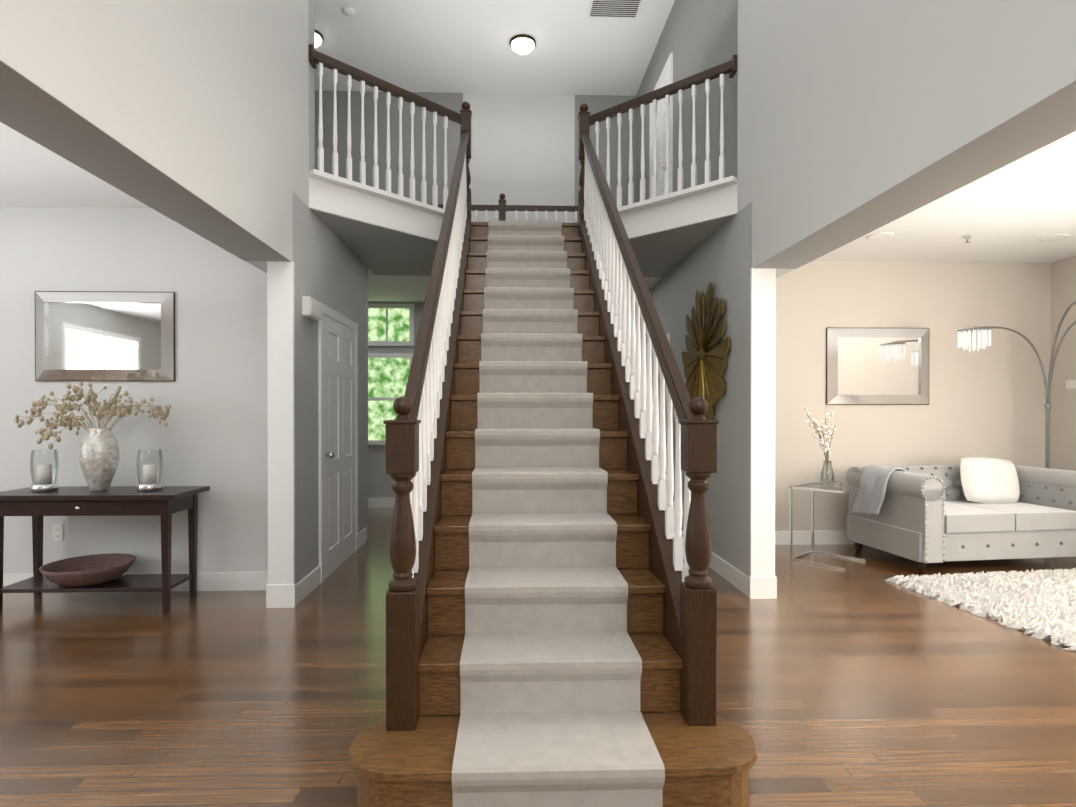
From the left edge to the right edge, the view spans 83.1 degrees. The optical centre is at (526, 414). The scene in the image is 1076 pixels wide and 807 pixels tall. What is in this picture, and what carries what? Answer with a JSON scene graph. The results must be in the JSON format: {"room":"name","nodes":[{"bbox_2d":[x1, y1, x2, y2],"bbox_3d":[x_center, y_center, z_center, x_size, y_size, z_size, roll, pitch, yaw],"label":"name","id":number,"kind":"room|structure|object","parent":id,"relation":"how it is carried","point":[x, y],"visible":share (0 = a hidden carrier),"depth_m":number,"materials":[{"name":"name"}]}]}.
{"room":"house entrance hall","nodes":[
{"label":"house entrance hall","id":0,"kind":"room"},
{"bbox_2d":[0,0,371,583],"bbox_3d":[-1.621,-1.497,1.717,0.300,5.550,8.870,0,0,-2],"label":"wall","id":1,"kind":"structure","parent":0,"point":[192,124],"depth_m":4.32,"materials":[{"name":"white paint"}]},
{"bbox_2d":[52,525,62,540],"bbox_3d":[-3.344,0.843,4.327,0.070,0.114,0.010,0,0,-2],"label":"outlet","id":2,"kind":"object","parent":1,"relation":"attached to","point":[57,532],"visible":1,"depth_m":4.33,"materials":[{"name":"white plastic"}]},
{"bbox_2d":[35,291,174,380],"bbox_3d":[-3.003,-0.558,4.316,0.972,0.639,0.034,0,0,-2],"label":"mirror","id":3,"kind":"object","parent":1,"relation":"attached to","point":[104,336],"visible":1,"depth_m":4.32,"materials":[{"name":"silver metal"}]},
{"bbox_2d":[302,296,320,319],"bbox_3d":[-1.522,-0.752,4.306,0.059,0.130,0.250,0,0,-2],"label":"door chime","id":4,"kind":"object","parent":1,"relation":"attached to","point":[311,307],"visible":1,"depth_m":4.21,"materials":[{"name":"white plastic"}]},
{"bbox_2d":[318,303,357,582],"bbox_3d":[-1.536,0.209,5.106,0.083,2.100,1.120,0,0,-2],"label":"door","id":5,"kind":"structure","parent":1,"relation":"attached to","point":[338,423],"depth_m":5.00,"materials":[{"name":"white"}]},
{"bbox_2d":[315,0,674,95],"bbox_3d":[0.065,-4.338,2.805,12.000,0.120,10.990,0,0,-2],"label":"ceiling","id":6,"kind":"structure","parent":0,"point":[449,46],"depth_m":7.08,"materials":[{"name":"white paint"}]},
{"bbox_2d":[315,30,323,47],"bbox_3d":[-2.465,-4.236,6.883,0.310,0.128,0.310,0,0,-2],"label":"light","id":7,"kind":"object","parent":6,"relation":"attached to","point":[319,39],"visible":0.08,"depth_m":6.86,"materials":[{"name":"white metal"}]},
{"bbox_2d":[342,6,354,15],"bbox_3d":[-1.891,-4.280,6.450,0.130,0.036,0.130,0,0,-2],"label":"smoke detector","id":8,"kind":"object","parent":6,"relation":"attached to","point":[348,10],"visible":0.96,"depth_m":6.42,"materials":[{"name":"white plastic"}]},
{"bbox_2d":[509,34,535,54],"bbox_3d":[-0.048,-4.237,7.009,0.310,0.128,0.310,0,0,-2],"label":"ceiling light","id":9,"kind":"object","parent":6,"relation":"attached to","point":[522,44],"visible":0.96,"depth_m":6.93,"materials":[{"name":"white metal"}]},
{"bbox_2d":[587,0,642,17],"bbox_3d":[0.927,-4.290,6.399,0.550,0.015,0.320,0,0,-2],"label":"ceiling vent","id":10,"kind":"object","parent":6,"relation":"in","point":[614,8],"visible":1,"depth_m":6.41,"materials":[{"name":"white plastic"}]},
{"bbox_2d":[372,91,631,497],"bbox_3d":[-0.106,-1.534,8.241,12.000,5.550,0.144,0,0,-2],"label":"wall","id":11,"kind":"structure","parent":0,"point":[524,147],"depth_m":8.15,"materials":[{"name":"white paint"}]},
{"bbox_2d":[368,303,413,444],"bbox_3d":[0.137,-0.539,8.157,4.720,1.880,0.040,0,0,-2],"label":"window","id":12,"kind":"structure","parent":11,"relation":"in","point":[389,324],"depth_m":8.09,"materials":[{"name":"white"}]},
{"bbox_2d":[0,508,1075,806],"bbox_3d":[0.067,1.332,2.767,14.000,0.120,11.850,0,0,-2],"label":"floor","id":13,"kind":"structure","parent":0,"point":[858,684],"depth_m":2.78,"materials":[{"name":"brown wood"}]},
{"bbox_2d":[0,486,209,613],"bbox_3d":[-2.834,0.884,4.029,1.220,0.762,0.460,0,0,-2],"label":"console table","id":14,"kind":"object","parent":13,"relation":"on","point":[166,503],"visible":0.96,"depth_m":3.86,"materials":[{"name":"brown wood"}]},
{"bbox_2d":[30,449,58,491],"bbox_3d":[-3.173,0.367,3.995,0.150,0.270,0.150,0,0,-2],"label":"hurricane","id":15,"kind":"object","parent":14,"relation":"on","point":[44,483],"visible":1,"depth_m":3.97,"materials":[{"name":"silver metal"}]},
{"bbox_2d":[39,553,135,586],"bbox_3d":[-2.894,1.042,4.018,0.524,0.125,0.524,0,0,-2],"label":"wooden bowl","id":16,"kind":"object","parent":14,"relation":"on","point":[86,570],"visible":1,"depth_m":4.01,"materials":[{"name":"brown wood"}]},
{"bbox_2d":[14,381,170,490],"bbox_3d":[-2.845,0.140,4.036,1.020,0.725,0.455,0,0,-2],"label":"vase","id":17,"kind":"object","parent":14,"relation":"on","point":[98,453],"visible":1,"depth_m":3.98,"materials":[{"name":"ceramic"}]},
{"bbox_2d":[136,449,162,491],"bbox_3d":[-2.494,0.367,4.017,0.150,0.270,0.150,0,0,-2],"label":"hurricane","id":18,"kind":"object","parent":14,"relation":"on","point":[150,483],"visible":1,"depth_m":3.99,"materials":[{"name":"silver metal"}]},
{"bbox_2d":[309,44,756,806],"bbox_3d":[-0.015,-0.748,4.748,3.133,4.017,5.858,0,0,-2],"label":"staircase","id":19,"kind":"structure","parent":13,"relation":"on","point":[551,616],"depth_m":2.57,"materials":[{"name":"brown wood"}]},
{"bbox_2d":[789,482,865,569],"bbox_3d":[2.593,0.938,5.233,0.458,0.639,0.458,0,0,-42],"label":"side table","id":20,"kind":"object","parent":13,"relation":"on","point":[813,486],"visible":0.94,"depth_m":5.24,"materials":[{"name":"white metal"}]},
{"bbox_2d":[804,409,836,486],"bbox_3d":[2.537,0.283,5.234,0.287,0.668,0.213,0,0,-2],"label":"vase","id":21,"kind":"object","parent":20,"relation":"on","point":[823,444],"visible":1,"depth_m":5.22,"materials":[{"name":"clear glass"}]},
{"bbox_2d":[833,481,841,488],"bbox_3d":[2.593,0.587,5.068,0.070,0.062,0.070,0,0,-2],"label":"candle jar","id":22,"kind":"object","parent":20,"relation":"on","point":[837,485],"visible":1,"depth_m":5.08,"materials":[{"name":"clear glass"}]},
{"bbox_2d":[845,457,1075,572],"bbox_3d":[3.801,0.819,5.281,1.781,0.876,0.914,0,0,-8],"label":"sofa","id":23,"kind":"object","parent":13,"relation":"on","point":[976,508],"visible":1,"depth_m":5.01,"materials":[{"name":"fabric"}]},
{"bbox_2d":[851,465,906,514],"bbox_3d":[3.073,0.666,5.267,0.336,0.444,0.404,0,0,-8],"label":"throw","id":24,"kind":"object","parent":23,"relation":"on","point":[879,497],"depth_m":5.19,"materials":[{"name":"grey fabric"}]},
{"bbox_2d":[960,457,1019,503],"bbox_3d":[4.133,0.587,5.423,0.560,0.420,0.150,4,-14,-7],"label":"pillow","id":25,"kind":"object","parent":23,"relation":"on","point":[984,480],"depth_m":5.36,"materials":[{"name":"white fabric"}]},
{"bbox_2d":[885,568,1075,651],"bbox_3d":[3.930,1.244,3.382,2.069,0.046,2.850,0,0,-8],"label":"shag rug","id":26,"kind":"object","parent":13,"relation":"on","point":[1039,604],"visible":1,"depth_m":4.13,"materials":[{"name":"white carpet"}]},
{"bbox_2d":[957,301,1075,468],"bbox_3d":[4.420,0.133,5.208,1.238,2.248,1.031,0,0,-2],"label":"arc floor lamp","id":27,"kind":"object","parent":13,"relation":"on","point":[964,339],"visible":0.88,"depth_m":5.47,"materials":[{"name":"silver metal"}]},
{"bbox_2d":[0,122,1075,302],"bbox_3d":[0.067,-1.574,2.751,12.000,0.218,10.850,0,0,-2],"label":"ceiling","id":28,"kind":"structure","parent":0,"point":[1015,211],"depth_m":4.74,"materials":[{"name":"white paint"}]},
{"bbox_2d":[866,232,893,239],"bbox_3d":[2.820,-1.453,4.849,0.200,0.052,0.196,0,0,-2],"label":"recessed light","id":29,"kind":"object","parent":28,"relation":"attached to","point":[881,235],"depth_m":5.00,"materials":[{"name":"white"}]},
{"bbox_2d":[964,236,970,242],"bbox_3d":[3.588,-1.453,4.947,0.171,0.052,0.170,0,0,-2],"label":"sprinkler","id":30,"kind":"object","parent":28,"relation":"attached to","point":[966,238],"depth_m":5.03,"materials":[{"name":"white metal"}]},
{"bbox_2d":[1038,234,1069,240],"bbox_3d":[4.246,-1.453,4.890,0.203,0.052,0.172,0,0,-2],"label":"recessed light","id":31,"kind":"object","parent":28,"relation":"attached to","point":[1057,236],"depth_m":5.05,"materials":[{"name":"white"}]},
{"bbox_2d":[632,0,1075,575],"bbox_3d":[1.747,-1.503,2.804,0.300,5.550,10.830,0,0,-2],"label":"wall","id":32,"kind":"structure","parent":0,"point":[844,120],"depth_m":4.51,"materials":[{"name":"white paint"}]},
{"bbox_2d":[3,169,854,607],"bbox_3d":[0.037,-0.225,2.757,11.660,2.995,10.850,0,0,-2],"label":"trim","id":33,"kind":"structure","parent":32,"relation":"attached to","point":[279,585],"depth_m":4.17,"materials":[{"name":"white"}]},
{"bbox_2d":[646,333,669,474],"bbox_3d":[1.429,0.199,6.801,0.083,2.100,1.000,0,0,-2],"label":"door frame","id":34,"kind":"structure","parent":32,"relation":"attached to","point":[666,400],"depth_m":6.69,"materials":[{"name":"white"}]},
{"bbox_2d":[649,52,672,198],"bbox_3d":[1.477,-2.756,6.855,0.083,2.100,0.960,0,0,-2],"label":"door frame","id":35,"kind":"structure","parent":32,"relation":"attached to","point":[665,78],"depth_m":6.75,"materials":[{"name":"white wood"}]},
{"bbox_2d":[682,282,729,419],"bbox_3d":[1.490,-0.511,5.148,0.050,1.141,1.200,0,0,-2],"label":"wall decoration","id":36,"kind":"object","parent":32,"relation":"attached to","point":[703,371],"visible":0.96,"depth_m":5.03,"materials":[{"name":"gold metal"}]},
{"bbox_2d":[826,327,929,404],"bbox_3d":[3.401,-0.469,5.870,1.012,0.745,0.034,0,0,-2],"label":"mirror","id":37,"kind":"object","parent":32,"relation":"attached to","point":[877,366],"visible":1,"depth_m":5.87,"materials":[{"name":"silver metal"}]},
{"bbox_2d":[1066,380,1075,388],"bbox_3d":[5.124,-0.285,5.699,0.024,0.080,0.110,0,0,-2],"label":"thermostat","id":38,"kind":"object","parent":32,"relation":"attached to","point":[1070,384],"visible":1,"depth_m":5.70,"materials":[{"name":"white plastic"}]}
]}

